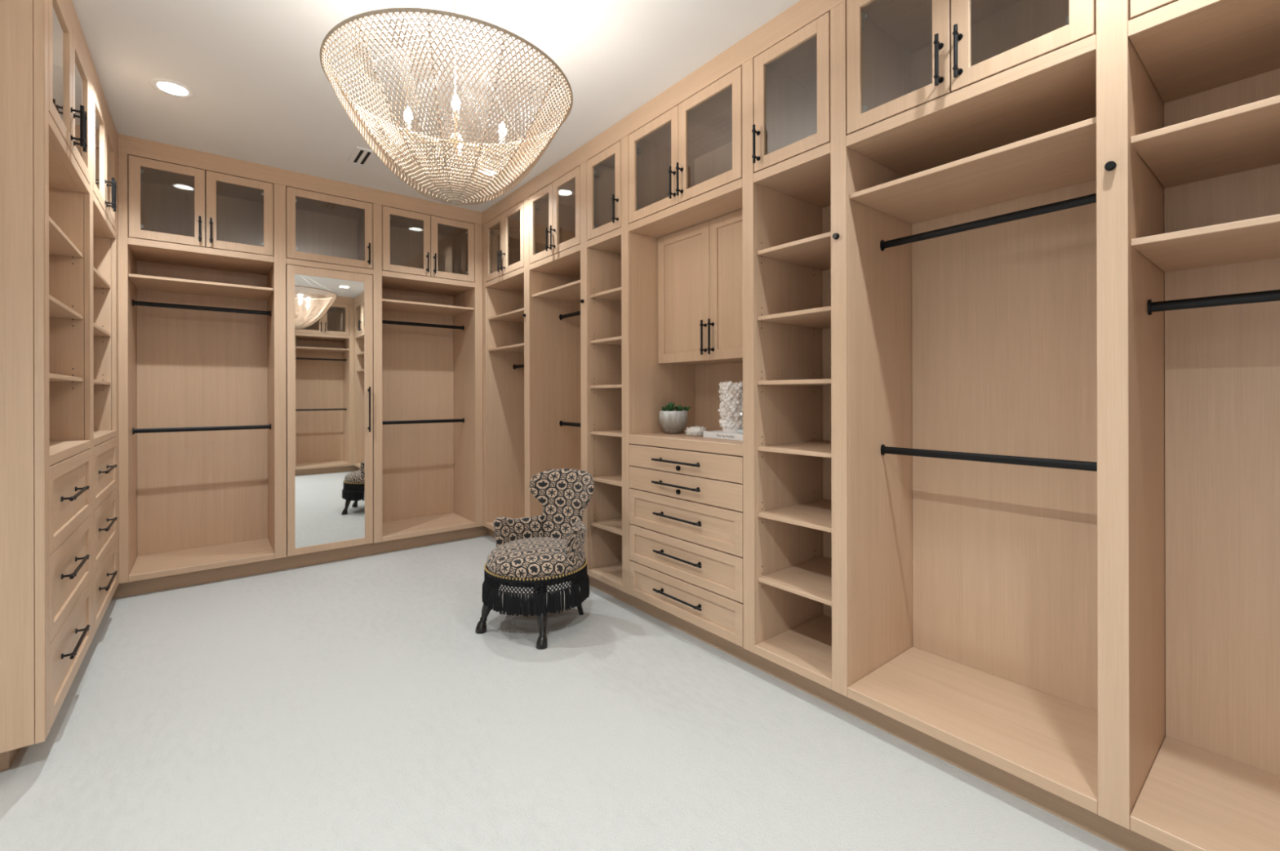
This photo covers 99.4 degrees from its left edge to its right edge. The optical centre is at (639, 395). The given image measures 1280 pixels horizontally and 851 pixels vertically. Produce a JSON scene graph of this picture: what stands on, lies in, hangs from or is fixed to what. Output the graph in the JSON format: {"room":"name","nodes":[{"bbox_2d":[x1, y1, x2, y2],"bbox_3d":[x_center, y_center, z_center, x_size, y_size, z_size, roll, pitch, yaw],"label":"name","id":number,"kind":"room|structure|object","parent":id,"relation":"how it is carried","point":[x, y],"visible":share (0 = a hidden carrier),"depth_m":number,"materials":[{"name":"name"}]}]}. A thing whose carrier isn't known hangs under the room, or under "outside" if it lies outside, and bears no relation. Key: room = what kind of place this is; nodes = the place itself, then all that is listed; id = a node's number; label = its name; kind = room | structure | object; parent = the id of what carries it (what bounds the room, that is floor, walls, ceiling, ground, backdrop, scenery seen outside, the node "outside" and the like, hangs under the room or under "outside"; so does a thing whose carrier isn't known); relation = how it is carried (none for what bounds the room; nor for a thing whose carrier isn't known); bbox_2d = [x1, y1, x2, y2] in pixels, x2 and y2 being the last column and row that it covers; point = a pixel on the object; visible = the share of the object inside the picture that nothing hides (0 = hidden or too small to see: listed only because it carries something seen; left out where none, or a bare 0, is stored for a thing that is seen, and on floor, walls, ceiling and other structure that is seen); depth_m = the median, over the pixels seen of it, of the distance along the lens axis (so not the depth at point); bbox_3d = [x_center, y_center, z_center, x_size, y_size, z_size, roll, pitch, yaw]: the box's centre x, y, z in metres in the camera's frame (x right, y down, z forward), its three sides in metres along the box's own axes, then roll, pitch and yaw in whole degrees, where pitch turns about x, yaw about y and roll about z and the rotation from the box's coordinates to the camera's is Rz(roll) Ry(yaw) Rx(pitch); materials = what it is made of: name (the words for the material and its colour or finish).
{"room":"walk-in closet","nodes":[
{"label":"walk-in closet","id":0,"kind":"room"},
{"bbox_2d":[117,217,483,563],"bbox_3d":[-2.852,-0.183,4.811,3.691,3.250,0.100,0,0,-39],"label":"wall","id":1,"kind":"structure","parent":0,"point":[117,218],"depth_m":5.70,"materials":[{"name":"white paint"}]},
{"bbox_2d":[72,0,799,212],"bbox_3d":[-0.685,-1.764,2.092,3.691,0.100,6.859,0,0,-39],"label":"ceiling","id":2,"kind":"structure","parent":0,"point":[264,95],"depth_m":2.80,"materials":[{"name":"white paint"}]},
{"bbox_2d":[62,0,117,150],"bbox_3d":[-2.782,-1.648,2.730,0.029,0.120,2.046,0,0,-39],"label":"trim","id":3,"kind":"structure","parent":2,"relation":"attached to","point":[68,5],"depth_m":2.69,"materials":[{"name":"brown wood"}]},
{"bbox_2d":[148,78,195,98],"bbox_3d":[-2.605,-1.734,3.023,0.200,0.062,0.200,0,0,-39],"label":"recessed light","id":4,"kind":"object","parent":2,"relation":"in","point":[172,88],"visible":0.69,"depth_m":3.05,"materials":[{"name":"white paint"}]},
{"bbox_2d":[117,133,482,225],"bbox_3d":[-2.452,-1.649,4.322,2.471,0.120,0.029,0,0,-39],"label":"trim","id":5,"kind":"structure","parent":2,"relation":"attached to","point":[130,145],"depth_m":4.11,"materials":[{"name":"brown wood"}]},
{"bbox_2d":[346,146,377,168],"bbox_3d":[-1.992,-1.706,3.897,0.144,0.008,0.310,0,0,-39],"label":"ceiling vent","id":6,"kind":"object","parent":2,"relation":"in","point":[362,157],"visible":0.96,"depth_m":3.89,"materials":[{"name":"white metal"}]},
{"bbox_2d":[319,0,573,205],"bbox_3d":[-0.749,-1.246,2.197,0.946,0.936,0.946,0,0,-44],"label":"chandelier","id":7,"kind":"object","parent":2,"relation":"hanging from","point":[476,194],"visible":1,"depth_m":1.97,"materials":[{"name":"beige"}]},
{"bbox_2d":[404,122,411,130],"bbox_3d":[-0.911,-1.053,2.132,0.022,0.030,0.022,0,0,-39],"label":"socket","id":8,"kind":"object","parent":7,"relation":"attached to","point":[408,123],"depth_m":2.12,"materials":[{"name":"white metal"}]},
{"bbox_2d":[453,110,458,120],"bbox_3d":[-0.693,-1.054,2.042,0.022,0.030,0.022,0,0,-39],"label":"socket","id":9,"kind":"object","parent":7,"relation":"attached to","point":[456,115],"depth_m":2.03,"materials":[{"name":"white metal"}]},
{"bbox_2d":[499,136,505,146],"bbox_3d":[-0.571,-1.054,2.254,0.022,0.030,0.022,0,0,-39],"label":"socket","id":10,"kind":"object","parent":7,"relation":"attached to","point":[500,138],"depth_m":2.25,"materials":[{"name":"white metal"}]},
{"bbox_2d":[482,0,847,225],"bbox_3d":[0.301,-1.656,2.879,0.029,0.120,5.659,0,0,-39],"label":"trim","id":11,"kind":"structure","parent":2,"relation":"attached to","point":[803,12],"depth_m":2.93,"materials":[{"name":"brown wood"}]},
{"bbox_2d":[0,535,1126,850],"bbox_3d":[-0.677,1.386,2.092,3.691,0.100,6.859,0,0,-39],"label":"floor","id":12,"kind":"structure","parent":0,"point":[358,704],"depth_m":2.10,"materials":[{"name":"carpet"}]},
{"bbox_2d":[0,751,10,771],"bbox_3d":[-2.460,1.286,1.796,0.495,0.110,0.018,0,0,-39],"label":"baseboard","id":13,"kind":"structure","parent":12,"relation":"on","point":[5,757],"depth_m":1.94,"materials":[{"name":"brown wood"}]},
{"bbox_2d":[10,748,19,765],"bbox_3d":[-2.908,1.287,2.739,0.018,0.110,2.014,0,0,-39],"label":"baseboard","id":14,"kind":"structure","parent":12,"relation":"on","point":[13,753],"depth_m":1.99,"materials":[{"name":"brown wood"}]},
{"bbox_2d":[43,0,93,738],"bbox_3d":[-2.668,-0.189,2.184,0.624,2.840,1.056,0,0,-39],"label":"shelf unit","id":15,"kind":"object","parent":12,"relation":"on","point":[68,85],"visible":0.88,"depth_m":2.44,"materials":[{"name":"brown wood"}]},
{"bbox_2d":[0,0,44,753],"bbox_3d":[-2.364,-0.239,1.739,0.620,2.938,0.019,0,0,-39],"label":"end panel","id":16,"kind":"object","parent":15,"relation":"attached to","point":[22,472],"visible":1,"depth_m":1.89,"materials":[{"name":"brown wood"}]},
{"bbox_2d":[93,85,119,635],"bbox_3d":[-3.301,-0.187,2.976,0.624,2.840,1.008,0,0,-39],"label":"shelf unit","id":17,"kind":"object","parent":12,"relation":"on","point":[105,238],"visible":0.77,"depth_m":3.33,"materials":[{"name":"brown wood"}]},
{"bbox_2d":[117,152,286,583],"bbox_3d":[-3.213,-0.187,4.037,0.922,2.840,0.624,0,0,-39],"label":"tall cabinet","id":18,"kind":"object","parent":12,"relation":"on","point":[202,429],"visible":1,"depth_m":4.11,"materials":[{"name":"brown wood"}]},
{"bbox_2d":[128,273,273,300],"bbox_3d":[-3.241,-0.794,4.048,0.799,0.019,0.541,0,0,-39],"label":"shelf","id":19,"kind":"object","parent":18,"relation":"attached to","point":[140,283],"depth_m":4.02,"materials":[{"name":"brown wood"}]},
{"bbox_2d":[111,526,487,599],"bbox_3d":[-2.488,1.286,4.375,2.621,0.110,0.018,0,0,-39],"label":"toe kick","id":20,"kind":"structure","parent":12,"relation":"on","point":[130,588],"depth_m":4.17,"materials":[{"name":"brown wood"}]},
{"bbox_2d":[285,186,382,556],"bbox_3d":[-2.596,-0.189,4.530,0.694,2.840,0.624,0,0,-39],"label":"tall cabinet","id":21,"kind":"object","parent":12,"relation":"on","point":[334,244],"visible":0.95,"depth_m":4.35,"materials":[{"name":"brown wood"}]},
{"bbox_2d":[294,274,364,548],"bbox_3d":[-2.455,0.123,4.306,0.492,2.107,0.007,0,0,-39],"label":"mirror","id":22,"kind":"object","parent":21,"relation":"attached to","point":[330,309],"depth_m":4.30,"materials":[{"name":"white mirror"}]},
{"bbox_2d":[382,205,483,542],"bbox_3d":[-1.991,-0.190,5.013,0.890,2.840,0.624,0,0,-39],"label":"tall cabinet","id":23,"kind":"object","parent":12,"relation":"on","point":[432,266],"visible":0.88,"depth_m":5.19,"materials":[{"name":"brown wood"}]},
{"bbox_2d":[382,298,473,316],"bbox_3d":[-2.029,-0.801,5.016,0.798,0.019,0.541,0,0,-39],"label":"shelf","id":24,"kind":"object","parent":23,"relation":"attached to","point":[388,306],"depth_m":5.03,"materials":[{"name":"brown wood"}]},
{"bbox_2d":[482,196,532,531],"bbox_3d":[-0.968,-0.193,4.880,0.624,2.840,0.942,0,0,-39],"label":"tall cabinet","id":25,"kind":"object","parent":12,"relation":"on","point":[507,400],"visible":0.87,"depth_m":5.07,"materials":[{"name":"brown wood"}]},
{"bbox_2d":[488,343,524,352],"bbox_3d":[-0.957,-0.419,4.906,0.541,0.019,0.778,0,0,-39],"label":"shelf","id":26,"kind":"object","parent":25,"relation":"attached to","point":[519,348],"depth_m":4.89,"materials":[{"name":"brown wood"}]},
{"bbox_2d":[488,308,524,323],"bbox_3d":[-0.958,-0.709,4.906,0.541,0.019,0.778,0,0,-39],"label":"shelf","id":27,"kind":"object","parent":25,"relation":"attached to","point":[513,317],"depth_m":4.96,"materials":[{"name":"brown wood"}]},
{"bbox_2d":[475,468,594,649],"bbox_3d":[-0.591,0.908,3.206,0.622,0.863,0.681,0,0,27],"label":"slipper chair","id":28,"kind":"object","parent":12,"relation":"on","point":[538,553],"visible":1,"depth_m":3.05,"materials":[{"name":"fabric"}]},
{"bbox_2d":[528,160,590,573],"bbox_3d":[-0.417,-0.194,4.191,0.624,2.840,0.859,0,0,-39],"label":"tall cabinet","id":29,"kind":"object","parent":12,"relation":"on","point":[559,265],"visible":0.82,"depth_m":4.40,"materials":[{"name":"brown wood"}]},
{"bbox_2d":[532,280,580,302],"bbox_3d":[-0.419,-0.797,4.231,0.541,0.019,0.758,0,0,-39],"label":"shelf","id":30,"kind":"object","parent":29,"relation":"attached to","point":[571,292],"depth_m":4.27,"materials":[{"name":"brown wood"}]},
{"bbox_2d":[586,135,631,595],"bbox_3d":[-0.010,-0.195,3.681,0.624,2.840,0.483,0,0,-39],"label":"tower","id":31,"kind":"object","parent":12,"relation":"on","point":[608,235],"visible":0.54,"depth_m":3.73,"materials":[{"name":"brown wood"}]},
{"bbox_2d":[628,57,756,653],"bbox_3d":[0.439,-0.196,3.119,0.624,2.840,0.991,0,0,-39],"label":"tall cabinet","id":32,"kind":"object","parent":12,"relation":"on","point":[692,188],"visible":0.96,"depth_m":3.06,"materials":[{"name":"brown wood"}]},
{"bbox_2d":[628,431,742,456],"bbox_3d":[0.435,0.269,3.147,0.567,0.055,0.905,0,0,-39],"label":"countertop","id":33,"kind":"structure","parent":32,"relation":"on","point":[681,441],"depth_m":2.95,"materials":[{"name":"brown wood"}]},
{"bbox_2d":[658,402,691,434],"bbox_3d":[0.210,0.143,3.399,0.183,0.198,0.183,0,0,-39],"label":"potted succulent","id":34,"kind":"object","parent":33,"relation":"on","point":[672,421],"visible":1,"depth_m":3.34,"materials":[{"name":"ceramic"}]},
{"bbox_2d":[684,426,706,436],"bbox_3d":[0.332,0.212,3.210,0.133,0.058,0.133,0,0,-39],"label":"coral","id":35,"kind":"object","parent":33,"relation":"on","point":[696,431],"visible":0.91,"depth_m":3.17,"materials":[{"name":"white"}]},
{"bbox_2d":[703,430,742,440],"bbox_3d":[0.570,0.224,3.028,0.271,0.034,0.340,0,0,-39],"label":"book","id":36,"kind":"object","parent":33,"relation":"on","point":[720,434],"visible":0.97,"depth_m":2.96,"materials":[{"name":"white paper"}]},
{"bbox_2d":[717,381,742,432],"bbox_3d":[0.538,0.063,3.085,0.186,0.287,0.190,0,0,-39],"label":"crystal vase","id":37,"kind":"object","parent":36,"relation":"on","point":[731,406],"visible":0.72,"depth_m":3.02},
{"bbox_2d":[736,429,742,434],"bbox_3d":[0.573,0.196,2.908,0.108,0.021,0.108,0,0,-39],"label":"glass dish","id":38,"kind":"object","parent":36,"relation":"on","point":[739,431],"visible":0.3,"depth_m":2.88,"materials":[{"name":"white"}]},
{"bbox_2d":[751,0,849,697],"bbox_3d":[0.891,-0.198,2.554,0.624,2.840,0.493,0,0,-39],"label":"tower","id":39,"kind":"object","parent":12,"relation":"on","point":[800,156],"visible":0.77,"depth_m":2.61,"materials":[{"name":"brown wood"}]},
{"bbox_2d":[487,528,1173,850],"bbox_3d":[0.361,1.279,2.922,0.018,0.110,5.809,0,0,-39],"label":"toe kick","id":40,"kind":"structure","parent":12,"relation":"on","point":[1127,840],"depth_m":2.03,"materials":[{"name":"brown wood"}]},
{"bbox_2d":[845,0,1130,830],"bbox_3d":[1.307,-0.199,2.032,0.624,2.840,0.877,0,0,-39],"label":"tall cabinet","id":41,"kind":"object","parent":12,"relation":"on","point":[987,141],"visible":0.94,"depth_m":2.16,"materials":[{"name":"brown wood"}]},
{"bbox_2d":[849,116,1096,224],"bbox_3d":[1.309,-0.809,2.068,0.541,0.019,0.787,0,0,-39],"label":"shelf","id":42,"kind":"object","parent":41,"relation":"attached to","point":[1063,159],"depth_m":2.03,"materials":[{"name":"brown wood"}]},
{"bbox_2d":[1128,0,1279,850],"bbox_3d":[1.919,-0.200,1.266,0.624,2.840,1.120,0,0,-39],"label":"tall cabinet","id":43,"kind":"object","parent":12,"relation":"on","point":[1204,75],"visible":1,"depth_m":1.72,"materials":[{"name":"brown wood"}]},
{"bbox_2d":[1130,213,1279,272],"bbox_3d":[1.922,-0.433,1.302,0.541,0.019,1.031,0,0,-39],"label":"shelf","id":44,"kind":"object","parent":43,"relation":"attached to","point":[1255,242],"depth_m":1.55,"materials":[{"name":"brown wood"}]},
{"bbox_2d":[1130,95,1279,188],"bbox_3d":[1.922,-0.723,1.302,0.541,0.019,1.031,0,0,-39],"label":"shelf","id":45,"kind":"object","parent":43,"relation":"attached to","point":[1244,140],"depth_m":1.56,"materials":[{"name":"brown wood"}]},
{"bbox_2d":[658,410,688,434],"bbox_3d":[0.210,0.170,3.399,0.183,0.143,0.183,0,0,-39],"label":"pot","id":46,"kind":"object","parent":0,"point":[672,422],"depth_m":3.33,"materials":[{"name":"ceramic"}]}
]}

